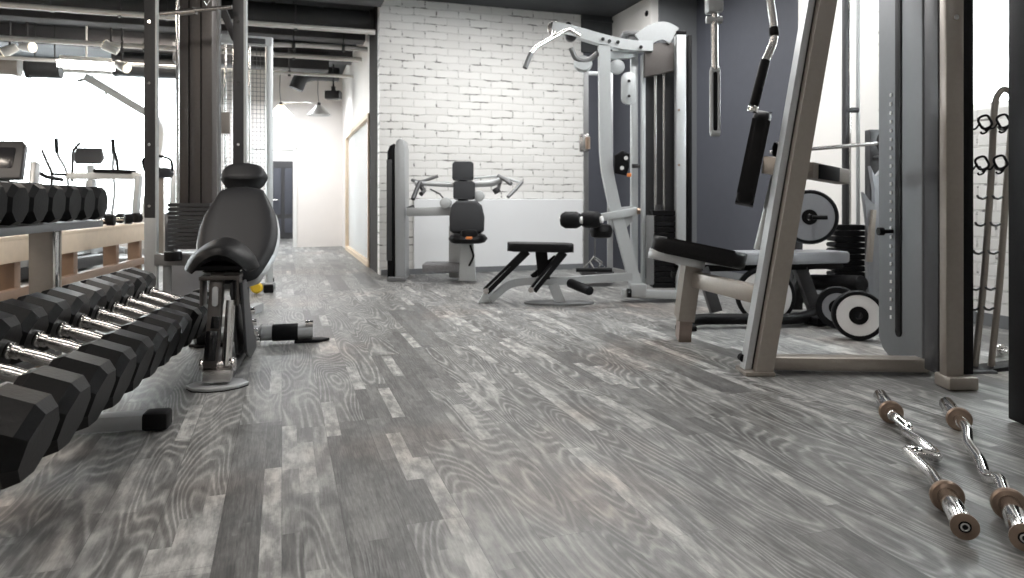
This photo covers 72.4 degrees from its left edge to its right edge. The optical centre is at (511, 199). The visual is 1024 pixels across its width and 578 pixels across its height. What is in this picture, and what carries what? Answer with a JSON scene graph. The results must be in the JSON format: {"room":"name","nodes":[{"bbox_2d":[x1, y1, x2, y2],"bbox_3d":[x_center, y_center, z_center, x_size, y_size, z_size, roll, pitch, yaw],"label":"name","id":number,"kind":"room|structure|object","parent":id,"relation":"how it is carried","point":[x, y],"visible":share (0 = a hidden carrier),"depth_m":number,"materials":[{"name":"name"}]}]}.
{"room":"gym","nodes":[
{"label":"gym","id":0,"kind":"room"},
{"bbox_2d":[14,56,341,249],"bbox_3d":[-7.745,-0.685,10.591,10.300,2.970,0.161,0,0,-18],"label":"wall","id":1,"kind":"structure","parent":0,"point":[317,140],"depth_m":11.92,"materials":[{"name":"paint"}]},
{"bbox_2d":[0,71,175,222],"bbox_3d":[-8.380,-0.805,10.361,7.350,2.370,0.081,0,0,-18],"label":"window","id":2,"kind":"structure","parent":1,"relation":"in","point":[35,112],"depth_m":10.93,"materials":[{"name":"white glass"}]},
{"bbox_2d":[251,146,296,246],"bbox_3d":[-4.018,-0.050,11.806,0.740,1.700,0.200,0,0,-18],"label":"trim","id":3,"kind":"structure","parent":1,"relation":"attached to","point":[275,148],"depth_m":11.82,"materials":[{"name":"white paint"}]},
{"bbox_2d":[254,150,292,191],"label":"window","id":4,"kind":"structure","parent":0,"point":[277,155],"depth_m":14.45,"materials":[{"name":"glass"}]},
{"bbox_2d":[273,161,292,238],"bbox_3d":[-4.716,0.000,14.407,0.470,1.600,0.142,0,0,-18],"label":"door","id":5,"kind":"structure","parent":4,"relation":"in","point":[282,170],"depth_m":14.42,"materials":[{"name":"metal"}]},
{"bbox_2d":[0,0,641,73],"bbox_3d":[-4.216,-2.270,5.140,13.600,0.200,18.800,0,0,-18],"label":"ceiling","id":6,"kind":"structure","parent":0,"point":[610,8],"depth_m":7.93,"materials":[{"name":"black paint"}]},
{"bbox_2d":[0,21,18,56],"bbox_3d":[-5.812,-1.907,8.091,0.188,0.525,0.122,0,0,-12],"label":"spotlight","id":7,"kind":"object","parent":6,"relation":"hanging from","point":[9,50],"visible":0.91,"depth_m":8.07,"materials":[{"name":"white paint"}]},
{"bbox_2d":[0,59,22,76],"bbox_3d":[-7.807,-1.837,7.960,3.780,0.658,0.224,0,0,-18],"label":"air duct","id":8,"kind":"object","parent":6,"relation":"hanging from","point":[7,67],"visible":0.78,"depth_m":8.45,"materials":[{"name":"grey metal"}]},
{"bbox_2d":[18,22,36,52],"bbox_3d":[-5.471,-1.914,7.898,0.172,0.511,0.123,0,0,16],"label":"spotlight","id":9,"kind":"object","parent":6,"relation":"hanging from","point":[31,47],"visible":0.85,"depth_m":7.87,"materials":[{"name":"white paint"}]},
{"bbox_2d":[23,24,63,78],"bbox_3d":[-5.769,-1.829,8.630,0.370,0.673,0.254,0,0,-18],"label":"air duct","id":10,"kind":"object","parent":6,"relation":"hanging from","point":[35,69],"visible":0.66,"depth_m":8.55,"materials":[{"name":"black metal"}]},
{"bbox_2d":[57,26,114,70],"bbox_3d":[-4.940,-1.843,8.125,0.571,0.654,0.200,0,0,-29],"label":"tube light","id":11,"kind":"object","parent":6,"relation":"hanging from","point":[70,62],"visible":0.94,"depth_m":8.07,"materials":[{"name":"white paint"}]},
{"bbox_2d":[101,28,119,54],"bbox_3d":[-4.528,-1.905,7.891,0.188,0.531,0.122,0,0,-12],"label":"spotlight","id":12,"kind":"object","parent":6,"relation":"hanging from","point":[106,46],"visible":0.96,"depth_m":7.87,"materials":[{"name":"white paint"}]},
{"bbox_2d":[114,28,131,72],"bbox_3d":[-4.394,-1.799,7.905,0.186,0.743,0.122,0,0,25],"label":"spotlight","id":13,"kind":"object","parent":6,"relation":"hanging from","point":[125,67],"visible":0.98,"depth_m":7.88,"materials":[{"name":"white paint"}]},
{"bbox_2d":[111,52,175,78],"bbox_3d":[-4.705,-1.902,9.506,1.240,0.528,0.364,0,0,-18],"label":"air duct","id":14,"kind":"object","parent":6,"relation":"hanging from","point":[129,57],"visible":0.37,"depth_m":9.30,"materials":[{"name":"grey metal"}]},
{"bbox_2d":[0,40,352,77],"bbox_3d":[-6.720,-1.887,7.791,9.700,0.567,0.044,0,0,-18],"label":"conduit pipe","id":15,"kind":"object","parent":6,"relation":"hanging from","point":[289,73],"visible":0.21,"depth_m":8.81,"materials":[{"name":"metal"}]},
{"bbox_2d":[0,35,361,61],"bbox_3d":[-6.508,-1.938,7.229,9.750,0.465,0.060,0,0,-18],"label":"conduit pipe","id":16,"kind":"object","parent":6,"relation":"hanging from","point":[292,55],"visible":0.67,"depth_m":7.94,"materials":[{"name":"metal"}]},
{"bbox_2d":[0,0,373,35],"bbox_3d":[-3.567,-2.012,7.248,4.190,0.308,0.284,0,0,-18],"label":"air duct","id":17,"kind":"object","parent":6,"relation":"hanging from","point":[271,11],"visible":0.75,"depth_m":7.47,"materials":[{"name":"black metal"}]},
{"bbox_2d":[0,0,374,34],"bbox_3d":[-6.102,-1.964,5.994,9.750,0.411,0.056,0,0,-18],"label":"conduit pipe","id":18,"kind":"object","parent":6,"relation":"hanging from","point":[119,13],"visible":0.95,"depth_m":6.79,"materials":[{"name":"metal"}]},
{"bbox_2d":[273,74,293,116],"bbox_3d":[-3.366,-1.701,10.200,0.360,0.938,0.360,0,0,0],"label":"pendant lamp","id":19,"kind":"object","parent":6,"relation":"hanging from","point":[280,110],"visible":0.91,"depth_m":10.15,"materials":[{"name":"white metal"}]},
{"bbox_2d":[282,102,317,103],"bbox_3d":[-3.107,-1.425,10.300,0.520,0.049,0.024,0,0,-23],"label":"rail","id":20,"kind":"object","parent":19,"relation":"attached to","point":[282,102],"visible":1,"depth_m":10.29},
{"bbox_2d":[289,67,338,91],"bbox_3d":[-2.967,-1.809,10.499,0.718,0.391,0.210,0,0,-18],"label":"air duct","id":21,"kind":"object","parent":6,"relation":"hanging from","point":[298,82],"visible":0.59,"depth_m":10.41,"materials":[{"name":"grey metal"}]},
{"bbox_2d":[307,76,330,116],"bbox_3d":[-2.867,-1.714,10.400,0.360,0.913,0.360,0,0,0],"label":"pendant lamp","id":22,"kind":"object","parent":6,"relation":"hanging from","point":[318,110],"visible":0.99,"depth_m":10.35,"materials":[{"name":"white metal"}]},
{"bbox_2d":[273,29,367,51],"bbox_3d":[-2.210,-1.929,7.989,1.113,0.483,0.116,0,0,-23],"label":"conduit pipe","id":23,"kind":"object","parent":6,"relation":"hanging from","point":[293,44],"visible":0.83,"depth_m":8.00,"materials":[{"name":"metal"}]},
{"bbox_2d":[325,64,341,99],"bbox_3d":[-2.627,-1.825,10.295,0.220,0.690,0.160,0,0,0],"label":"junction box","id":24,"kind":"object","parent":6,"relation":"hanging from","point":[333,94],"visible":0.94,"depth_m":10.22,"materials":[{"name":"black metal"}]},
{"bbox_2d":[303,0,383,6],"bbox_3d":[-6.081,-2.055,5.369,10.100,0.230,0.220,0,0,-18],"label":"trim","id":25,"kind":"structure","parent":6,"relation":"attached to","point":[376,3],"depth_m":6.88,"materials":[{"name":"black"}]},
{"bbox_2d":[342,7,377,272],"bbox_3d":[-2.136,-0.685,9.890,0.142,2.970,4.725,0,0,-18],"label":"wall","id":26,"kind":"structure","parent":0,"point":[373,40],"depth_m":8.32,"materials":[{"name":"white paint"}]},
{"bbox_2d":[0,23,352,64],"bbox_3d":[-7.081,-2.055,8.409,10.100,0.230,0.220,0,0,-18],"label":"ceiling beam","id":27,"kind":"structure","parent":26,"relation":"attached to","point":[16,29],"depth_m":8.89,"materials":[{"name":"grey metal"}]},
{"bbox_2d":[0,8,365,44],"bbox_3d":[-6.581,-2.035,6.889,10.100,0.270,0.241,0,0,-18],"label":"ceiling beam","id":28,"kind":"structure","parent":26,"relation":"attached to","point":[8,14],"depth_m":7.62,"materials":[{"name":"grey metal"}]},
{"bbox_2d":[173,42,328,73],"bbox_3d":[-3.418,-1.860,9.276,1.900,0.240,0.420,0,0,-18],"label":"air duct","id":29,"kind":"object","parent":26,"relation":"attached to","point":[279,64],"visible":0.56,"depth_m":9.24,"materials":[{"name":"black metal"}]},
{"bbox_2d":[345,113,368,266],"bbox_3d":[-2.155,-0.117,9.821,0.101,1.835,3.145,0,0,-18],"label":"window","id":30,"kind":"structure","parent":26,"relation":"in","point":[357,138],"depth_m":9.83,"materials":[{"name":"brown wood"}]},
{"bbox_2d":[378,0,611,274],"bbox_3d":[-0.124,-0.685,7.981,2.770,2.970,0.160,0,0,-18],"label":"wall","id":31,"kind":"structure","parent":0,"point":[454,85],"depth_m":7.84,"materials":[{"name":"brick"}]},
{"bbox_2d":[381,264,582,274],"bbox_3d":[-0.276,0.770,7.788,2.340,0.060,0.012,0,0,-18],"label":"baseboard","id":32,"kind":"structure","parent":31,"relation":"attached to","point":[561,266],"depth_m":7.83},
{"bbox_2d":[413,199,582,268],"bbox_3d":[-0.124,0.395,7.870,1.980,0.810,0.050,0,0,-18],"label":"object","id":33,"kind":"structure","parent":31,"relation":"attached to","point":[506,220],"depth_m":7.86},
{"bbox_2d":[581,14,612,52],"bbox_3d":[1.016,-1.950,8.242,0.420,0.440,0.055,0,0,-18],"label":"trim","id":34,"kind":"structure","parent":31,"relation":"attached to","point":[600,24],"depth_m":8.22,"materials":[{"name":"grey paint"}]},
{"bbox_2d":[0,239,1023,577],"bbox_3d":[-4.216,0.850,5.140,13.600,0.100,18.800,0,0,-18],"label":"floor","id":35,"kind":"structure","parent":0,"point":[436,431],"depth_m":2.19,"materials":[{"name":"grey wood"}]},
{"bbox_2d":[0,141,102,279],"bbox_3d":[-5.158,0.090,7.498,0.720,1.370,1.785,0,0,-7],"label":"treadmill","id":36,"kind":"object","parent":35,"relation":"on","point":[13,154],"visible":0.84,"depth_m":7.00,"materials":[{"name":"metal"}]},
{"bbox_2d":[21,260,27,267],"bbox_3d":[-5.072,0.650,6.781,0.700,0.220,0.340,0,0,-7],"label":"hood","id":37,"kind":"object","parent":36,"relation":"attached to","point":[24,264],"depth_m":6.78,"materials":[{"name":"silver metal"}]},
{"bbox_2d":[0,223,143,301],"bbox_3d":[-3.665,0.526,4.891,0.340,0.542,6.162,0,0,-11],"label":"wooden ledge","id":38,"kind":"object","parent":35,"relation":"on","point":[14,249],"visible":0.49,"depth_m":6.06,"materials":[{"name":"brown wood"}]},
{"bbox_2d":[90,214,115,225],"bbox_3d":[-3.996,0.195,6.781,0.270,0.109,0.106,0,0,-11],"label":"dumbbell","id":39,"kind":"object","parent":38,"relation":"on","point":[110,219],"visible":0.52,"depth_m":6.76,"materials":[{"name":"rubber"}]},
{"bbox_2d":[102,214,132,224],"bbox_3d":[-4.054,0.195,7.193,0.270,0.109,0.106,0,0,-40],"label":"dumbbell","id":40,"kind":"object","parent":38,"relation":"on","point":[127,218],"visible":0.55,"depth_m":7.22,"materials":[{"name":"rubber"}]},
{"bbox_2d":[116,213,142,222],"bbox_3d":[-4.150,0.195,7.585,0.106,0.109,0.270,0,0,21],"label":"dumbbell","id":41,"kind":"object","parent":38,"relation":"on","point":[137,217],"visible":0.69,"depth_m":7.63,"materials":[{"name":"rubber"}]},
{"bbox_2d":[0,219,171,490],"bbox_3d":[-1.660,0.440,2.399,0.927,0.714,2.539,0,0,-12],"label":"dumbbell rack","id":42,"kind":"object","parent":35,"relation":"on","point":[45,239],"visible":0.41,"depth_m":2.99,"materials":[{"name":"grey metal"}]},
{"bbox_2d":[0,184,7,222],"bbox_3d":[-2.007,0.004,2.442,0.388,0.183,0.160,0,0,-12],"label":"dumbbell","id":43,"kind":"object","parent":42,"relation":"on","point":[3,197],"visible":1,"depth_m":2.51,"materials":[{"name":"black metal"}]},
{"bbox_2d":[0,182,28,225],"bbox_3d":[-2.042,0.004,2.607,0.388,0.183,0.160,0,0,-12],"label":"dumbbell","id":44,"kind":"object","parent":42,"relation":"on","point":[17,194],"visible":0.85,"depth_m":2.61,"materials":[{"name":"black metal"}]},
{"bbox_2d":[0,383,59,489],"bbox_3d":[-1.329,0.484,1.579,0.525,0.334,0.200,0,0,-12],"label":"dumbbell","id":45,"kind":"object","parent":42,"relation":"on","point":[29,418],"visible":1,"depth_m":1.57,"materials":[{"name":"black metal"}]},
{"bbox_2d":[20,183,48,223],"bbox_3d":[-2.076,0.004,2.772,0.388,0.183,0.160,0,0,-12],"label":"dumbbell","id":46,"kind":"object","parent":42,"relation":"on","point":[38,196],"visible":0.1,"depth_m":2.77,"materials":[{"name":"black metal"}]},
{"bbox_2d":[0,181,80,221],"bbox_3d":[-2.145,0.004,3.102,0.388,0.183,0.160,0,0,-12],"label":"dumbbell","id":47,"kind":"object","parent":42,"relation":"on","point":[73,197],"visible":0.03,"depth_m":3.10,"materials":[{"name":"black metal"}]},
{"bbox_2d":[8,181,94,220],"bbox_3d":[-2.179,0.004,3.267,0.388,0.183,0.160,0,0,-12],"label":"dumbbell","id":48,"kind":"object","parent":42,"relation":"on","point":[87,194],"visible":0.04,"depth_m":3.27,"materials":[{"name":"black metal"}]},
{"bbox_2d":[0,219,102,236],"bbox_3d":[-1.968,0.109,2.316,0.291,0.052,2.485,0,0,-12],"label":"shelf","id":49,"kind":"object","parent":42,"relation":"attached to","point":[56,228],"depth_m":2.99,"materials":[{"name":"beige wood"}]},
{"bbox_2d":[13,365,90,456],"bbox_3d":[-1.371,0.486,1.775,0.524,0.330,0.196,0,0,-12],"label":"dumbbell","id":50,"kind":"object","parent":42,"relation":"on","point":[71,391],"visible":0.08,"depth_m":1.78,"materials":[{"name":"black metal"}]},
{"bbox_2d":[41,184,65,222],"bbox_3d":[-2.110,0.004,2.937,0.388,0.183,0.160,0,0,-12],"label":"dumbbell","id":51,"kind":"object","parent":42,"relation":"on","point":[57,198],"visible":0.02,"depth_m":2.94,"materials":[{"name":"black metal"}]},
{"bbox_2d":[0,321,112,490],"bbox_3d":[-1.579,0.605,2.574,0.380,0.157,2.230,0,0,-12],"label":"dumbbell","id":52,"kind":"object","parent":42,"relation":"attached to","point":[23,363],"depth_m":2.55,"materials":[{"name":"rubber"}]},
{"bbox_2d":[0,350,115,430],"bbox_3d":[-1.411,0.488,1.969,0.523,0.328,0.193,0,0,-12],"label":"dumbbell","id":53,"kind":"object","parent":42,"relation":"on","point":[100,373],"visible":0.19,"depth_m":1.97,"materials":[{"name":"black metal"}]},
{"bbox_2d":[26,182,107,219],"bbox_3d":[-2.214,0.004,3.432,0.388,0.183,0.160,0,0,-12],"label":"dumbbell","id":54,"kind":"object","parent":42,"relation":"on","point":[101,198],"visible":0.03,"depth_m":3.43,"materials":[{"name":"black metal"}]},
{"bbox_2d":[0,311,136,409],"bbox_3d":[-1.452,0.489,2.159,0.522,0.325,0.190,0,0,-12],"label":"dumbbell","id":55,"kind":"object","parent":42,"relation":"on","point":[123,358],"visible":0.58,"depth_m":2.15,"materials":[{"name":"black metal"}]},
{"bbox_2d":[0,298,153,393],"bbox_3d":[-1.491,0.491,2.346,0.522,0.322,0.187,0,0,-12],"label":"dumbbell","id":56,"kind":"object","parent":42,"relation":"on","point":[33,319],"visible":0.52,"depth_m":2.33,"materials":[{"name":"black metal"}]},
{"bbox_2d":[17,292,168,378],"bbox_3d":[-1.530,0.492,2.531,0.521,0.319,0.184,0,0,-12],"label":"dumbbell","id":57,"kind":"object","parent":42,"relation":"on","point":[58,310],"visible":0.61,"depth_m":2.51,"materials":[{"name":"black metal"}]},
{"bbox_2d":[41,287,180,366],"bbox_3d":[-1.569,0.493,2.712,0.520,0.316,0.181,0,0,-12],"label":"dumbbell","id":58,"kind":"object","parent":42,"relation":"on","point":[79,303],"visible":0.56,"depth_m":2.69,"materials":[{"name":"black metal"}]},
{"bbox_2d":[62,282,191,356],"bbox_3d":[-1.607,0.494,2.891,0.519,0.314,0.179,0,0,-12],"label":"dumbbell","id":59,"kind":"object","parent":42,"relation":"on","point":[97,297],"visible":0.46,"depth_m":2.87,"materials":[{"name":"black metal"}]},
{"bbox_2d":[80,277,201,346],"bbox_3d":[-1.644,0.495,3.068,0.519,0.313,0.177,0,0,-12],"label":"dumbbell","id":60,"kind":"object","parent":42,"relation":"on","point":[112,290],"visible":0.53,"depth_m":3.05,"materials":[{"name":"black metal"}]},
{"bbox_2d":[96,274,207,338],"bbox_3d":[-1.681,0.496,3.244,0.518,0.311,0.175,0,0,-12],"label":"dumbbell","id":61,"kind":"object","parent":42,"relation":"on","point":[126,286],"visible":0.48,"depth_m":3.22,"materials":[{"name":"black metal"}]},
{"bbox_2d":[110,270,208,331],"bbox_3d":[-1.717,0.497,3.417,0.518,0.309,0.173,0,0,-12],"label":"dumbbell","id":62,"kind":"object","parent":42,"relation":"on","point":[139,283],"visible":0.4,"depth_m":3.39,"materials":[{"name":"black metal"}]},
{"bbox_2d":[122,267,224,304],"bbox_3d":[-1.753,0.498,3.588,0.518,0.308,0.172,0,0,-12],"label":"dumbbell","id":63,"kind":"object","parent":42,"relation":"on","point":[149,277],"visible":0.28,"depth_m":3.56,"materials":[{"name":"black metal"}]},
{"bbox_2d":[54,138,125,253],"bbox_3d":[-6.011,-0.037,9.973,0.773,1.654,1.392,0,0,-11],"label":"elliptical trainer","id":64,"kind":"object","parent":35,"relation":"on","point":[82,155],"visible":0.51,"depth_m":9.92,"materials":[{"name":"silver metal"}]},
{"bbox_2d":[40,142,142,261],"bbox_3d":[-5.290,0.033,8.800,1.270,1.524,0.160,0,0,0],"label":"machine","id":65,"kind":"object","parent":35,"relation":"on","point":[116,173],"visible":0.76,"depth_m":8.76,"materials":[{"name":"white paint"}]},
{"bbox_2d":[77,74,165,253],"bbox_3d":[-5.795,-0.535,10.522,1.276,2.671,0.400,0,0,0],"label":"machine","id":66,"kind":"object","parent":35,"relation":"on","point":[88,78],"visible":0.45,"depth_m":10.36,"materials":[{"name":"white paint"}]},
{"bbox_2d":[141,155,194,264],"bbox_3d":[-4.458,0.117,9.049,0.500,1.346,1.000,0,0,-11],"label":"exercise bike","id":67,"kind":"object","parent":35,"relation":"on","point":[164,172],"visible":0.41,"depth_m":8.75,"materials":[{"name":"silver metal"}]},
{"bbox_2d":[144,0,263,325],"bbox_3d":[-2.147,-0.520,4.782,0.742,2.640,0.665,0,0,0],"label":"cable machine","id":68,"kind":"object","parent":35,"relation":"on","point":[198,22],"visible":0.64,"depth_m":4.80,"materials":[{"name":"metal"}]},
{"bbox_2d":[208,34,275,293],"bbox_3d":[-2.400,-0.330,6.218,0.568,2.260,0.620,0,0,-18],"label":"station","id":69,"kind":"object","parent":35,"relation":"on","point":[269,285],"visible":0.47,"depth_m":6.26,"materials":[{"name":"grey metal"}]},
{"bbox_2d":[184,163,329,392],"bbox_3d":[-1.259,0.301,3.447,0.739,0.997,1.048,0,0,-17],"label":"bench","id":70,"kind":"object","parent":35,"relation":"on","point":[238,239],"visible":0.99,"depth_m":3.32,"materials":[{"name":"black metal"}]},
{"bbox_2d":[386,138,523,281],"bbox_3d":[-0.619,0.092,6.861,1.378,1.415,0.587,0,0,16],"label":"press","id":71,"kind":"object","parent":35,"relation":"on","point":[466,218],"visible":1,"depth_m":6.92,"materials":[{"name":"silver metal"}]},
{"bbox_2d":[478,21,691,305],"bbox_3d":[0.578,-0.299,5.409,1.676,2.216,0.642,0,0,0],"label":"lat pulldown","id":72,"kind":"object","parent":35,"relation":"on","point":[666,68],"visible":0.93,"depth_m":5.51,"materials":[{"name":"silver metal"}]},
{"bbox_2d":[523,28,580,68],"bbox_3d":[0.297,-1.157,5.372,0.501,0.351,0.089,0,0,-25],"label":"bar","id":73,"kind":"object","parent":72,"relation":"hanging from","point":[553,36],"visible":1,"depth_m":5.34,"materials":[{"name":"silver metal"}]},
{"bbox_2d":[579,71,613,282],"bbox_3d":[0.788,-0.217,6.571,0.321,1.995,0.357,0,0,0],"label":"column","id":74,"kind":"structure","parent":35,"relation":"on","point":[584,139],"depth_m":6.58,"materials":[{"name":"grey metal"}]},
{"bbox_2d":[576,255,611,271],"bbox_3d":[0.736,0.576,6.286,0.323,0.164,0.048,0,0,0],"label":"handle","id":75,"kind":"object","parent":74,"relation":"hanging from","point":[583,269],"visible":1,"depth_m":6.27,"materials":[{"name":"silver metal"}]},
{"bbox_2d":[735,267,795,312],"bbox_3d":[1.634,0.616,4.520,0.368,0.368,0.082,0,0,11],"label":"weight plate","id":76,"kind":"object","parent":35,"relation":"on","point":[749,276],"visible":0.18,"depth_m":4.50,"materials":[{"name":"rubber"}]},
{"bbox_2d":[675,130,878,330],"bbox_3d":[1.797,0.153,4.668,1.758,1.306,0.589,0,0,-17],"label":"weight bench","id":77,"kind":"object","parent":35,"relation":"on","point":[805,284],"visible":0.58,"depth_m":4.68,"materials":[{"name":"metal"}]},
{"bbox_2d":[796,190,838,243],"bbox_3d":[2.015,0.115,4.750,0.370,0.370,0.062,0,0,14],"label":"weight plate","id":78,"kind":"object","parent":77,"relation":"hanging from","point":[815,202],"visible":0.67,"depth_m":4.71,"materials":[{"name":"metal"}]},
{"bbox_2d":[769,134,878,153],"bbox_3d":[2.355,-0.391,4.850,1.138,0.152,0.139,0,0,0],"label":"barbell","id":79,"kind":"object","parent":77,"relation":"on","point":[876,142],"visible":0.17,"depth_m":4.84,"materials":[{"name":"silver metal"}]},
{"bbox_2d":[648,0,978,389],"bbox_3d":[1.400,-0.479,3.479,1.484,2.561,0.811,0,0,17],"label":"station","id":80,"kind":"object","parent":35,"relation":"on","point":[924,231],"visible":1,"depth_m":3.21,"materials":[{"name":"silver metal"}]},
{"bbox_2d":[815,286,860,328],"bbox_3d":[2.021,0.665,4.340,0.260,0.260,0.062,0,0,27],"label":"weight plate","id":81,"kind":"object","parent":35,"relation":"on","point":[824,302],"visible":0.42,"depth_m":4.34,"materials":[{"name":"rubber"}]},
{"bbox_2d":[822,0,864,290],"bbox_3d":[2.472,-0.507,5.150,0.300,2.585,0.220,0,0,0],"label":"machine","id":82,"kind":"object","parent":35,"relation":"on","point":[847,237],"visible":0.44,"depth_m":5.14,"materials":[{"name":"metal"}]},
{"bbox_2d":[831,290,878,339],"bbox_3d":[1.977,0.657,4.000,0.280,0.282,0.081,0,0,19],"label":"weight plate","id":83,"kind":"object","parent":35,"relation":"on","point":[844,308],"visible":0.96,"depth_m":3.97,"materials":[{"name":"rubber"}]},
{"bbox_2d":[859,166,878,317],"bbox_3d":[2.393,0.315,4.620,0.186,1.078,0.400,0,0,0],"label":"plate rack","id":84,"kind":"object","parent":35,"relation":"on","point":[870,209],"visible":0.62,"depth_m":4.58,"materials":[{"name":"metal"}]},
{"bbox_2d":[873,389,979,539],"bbox_3d":[1.260,0.760,2.172,0.122,0.080,1.170,0,0,19],"label":"bar","id":85,"kind":"object","parent":35,"relation":"on","point":[947,496],"visible":1,"depth_m":1.93,"materials":[{"name":"silver metal"}]},
{"bbox_2d":[939,397,1023,550],"bbox_3d":[1.398,0.760,2.093,0.082,0.080,1.153,0,0,25],"label":"bar","id":86,"kind":"object","parent":35,"relation":"on","point":[1007,502],"visible":1,"depth_m":1.85,"materials":[{"name":"silver metal"}]},
{"bbox_2d":[973,86,1008,373],"bbox_3d":[2.260,0.148,3.294,0.342,1.369,0.127,0,0,-15],"label":"rack","id":87,"kind":"object","parent":35,"relation":"on","point":[992,367],"visible":0.73,"depth_m":3.29,"materials":[{"name":"metal"}]},
{"bbox_2d":[973,155,989,175],"bbox_3d":[2.155,-0.160,3.240,0.111,0.094,0.023,0,0,0],"label":"spring collar","id":88,"kind":"object","parent":87,"relation":"hanging from","point":[983,170],"visible":0.89,"depth_m":3.24,"materials":[{"name":"black metal"}]},
{"bbox_2d":[973,114,992,134],"bbox_3d":[2.169,-0.349,3.240,0.111,0.094,0.023,0,0,0],"label":"spring collar","id":89,"kind":"object","parent":87,"relation":"hanging from","point":[986,129],"visible":1,"depth_m":3.24,"materials":[{"name":"black metal"}]},
{"bbox_2d":[987,154,1008,174],"bbox_3d":[2.241,-0.164,3.240,0.111,0.094,0.023,0,0,0],"label":"spring collar","id":90,"kind":"object","parent":87,"relation":"hanging from","point":[1001,169],"visible":1,"depth_m":3.24,"materials":[{"name":"black metal"}]},
{"bbox_2d":[990,113,1008,133],"bbox_3d":[2.255,-0.354,3.240,0.111,0.094,0.023,0,0,0],"label":"spring collar","id":91,"kind":"object","parent":87,"relation":"hanging from","point":[1004,128],"visible":0.94,"depth_m":3.24,"materials":[{"name":"black metal"}]},
{"bbox_2d":[996,343,1008,356],"bbox_3d":[2.481,0.765,3.525,0.067,0.066,0.142,0,0,0],"label":"bar","id":92,"kind":"object","parent":35,"relation":"on","point":[1002,351],"visible":0.62,"depth_m":3.54,"materials":[{"name":"silver metal"}]},
{"bbox_2d":[1009,0,1023,424],"bbox_3d":[1.925,-0.400,2.456,0.268,2.380,0.148,0,0,0],"label":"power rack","id":93,"kind":"object","parent":35,"relation":"on","point":[1016,7],"visible":1,"depth_m":2.48,"materials":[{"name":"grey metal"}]},
{"bbox_2d":[612,41,657,272],"bbox_3d":[1.402,-0.460,7.903,0.140,2.520,0.940,0,0,-18],"label":"wall","id":94,"kind":"structure","parent":0,"point":[621,111],"depth_m":8.04,"materials":[{"name":"grey paint"}]},
{"bbox_2d":[612,0,657,50],"bbox_3d":[1.392,-1.945,7.900,0.160,0.450,0.940,0,0,-18],"label":"trim","id":95,"kind":"structure","parent":94,"relation":"attached to","point":[644,13],"depth_m":7.73,"materials":[{"name":"paint"}]},
{"bbox_2d":[658,0,696,242],"bbox_3d":[1.767,-0.685,7.592,0.480,2.970,0.160,0,0,-18],"label":"wall","id":96,"kind":"structure","parent":0,"point":[682,14],"depth_m":7.57,"materials":[{"name":"white paint"}]},
{"bbox_2d":[697,0,1008,315],"bbox_3d":[3.597,-0.685,2.988,0.162,2.970,9.830,0,0,-18],"label":"wall","id":97,"kind":"structure","parent":0,"point":[743,33],"depth_m":6.39,"materials":[{"name":"grey paint"}]},
{"bbox_2d":[710,271,1008,329],"bbox_3d":[3.518,0.760,2.946,0.014,0.080,9.800,0,0,-18],"label":"baseboard","id":98,"kind":"structure","parent":97,"relation":"attached to","point":[1004,320],"depth_m":4.46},
{"bbox_2d":[973,0,1008,110],"bbox_3d":[3.283,-1.190,3.974,0.080,1.220,1.500,0,0,-18],"label":"window","id":99,"kind":"structure","parent":97,"relation":"in","point":[990,17],"depth_m":4.54,"materials":[{"name":"white glass"}]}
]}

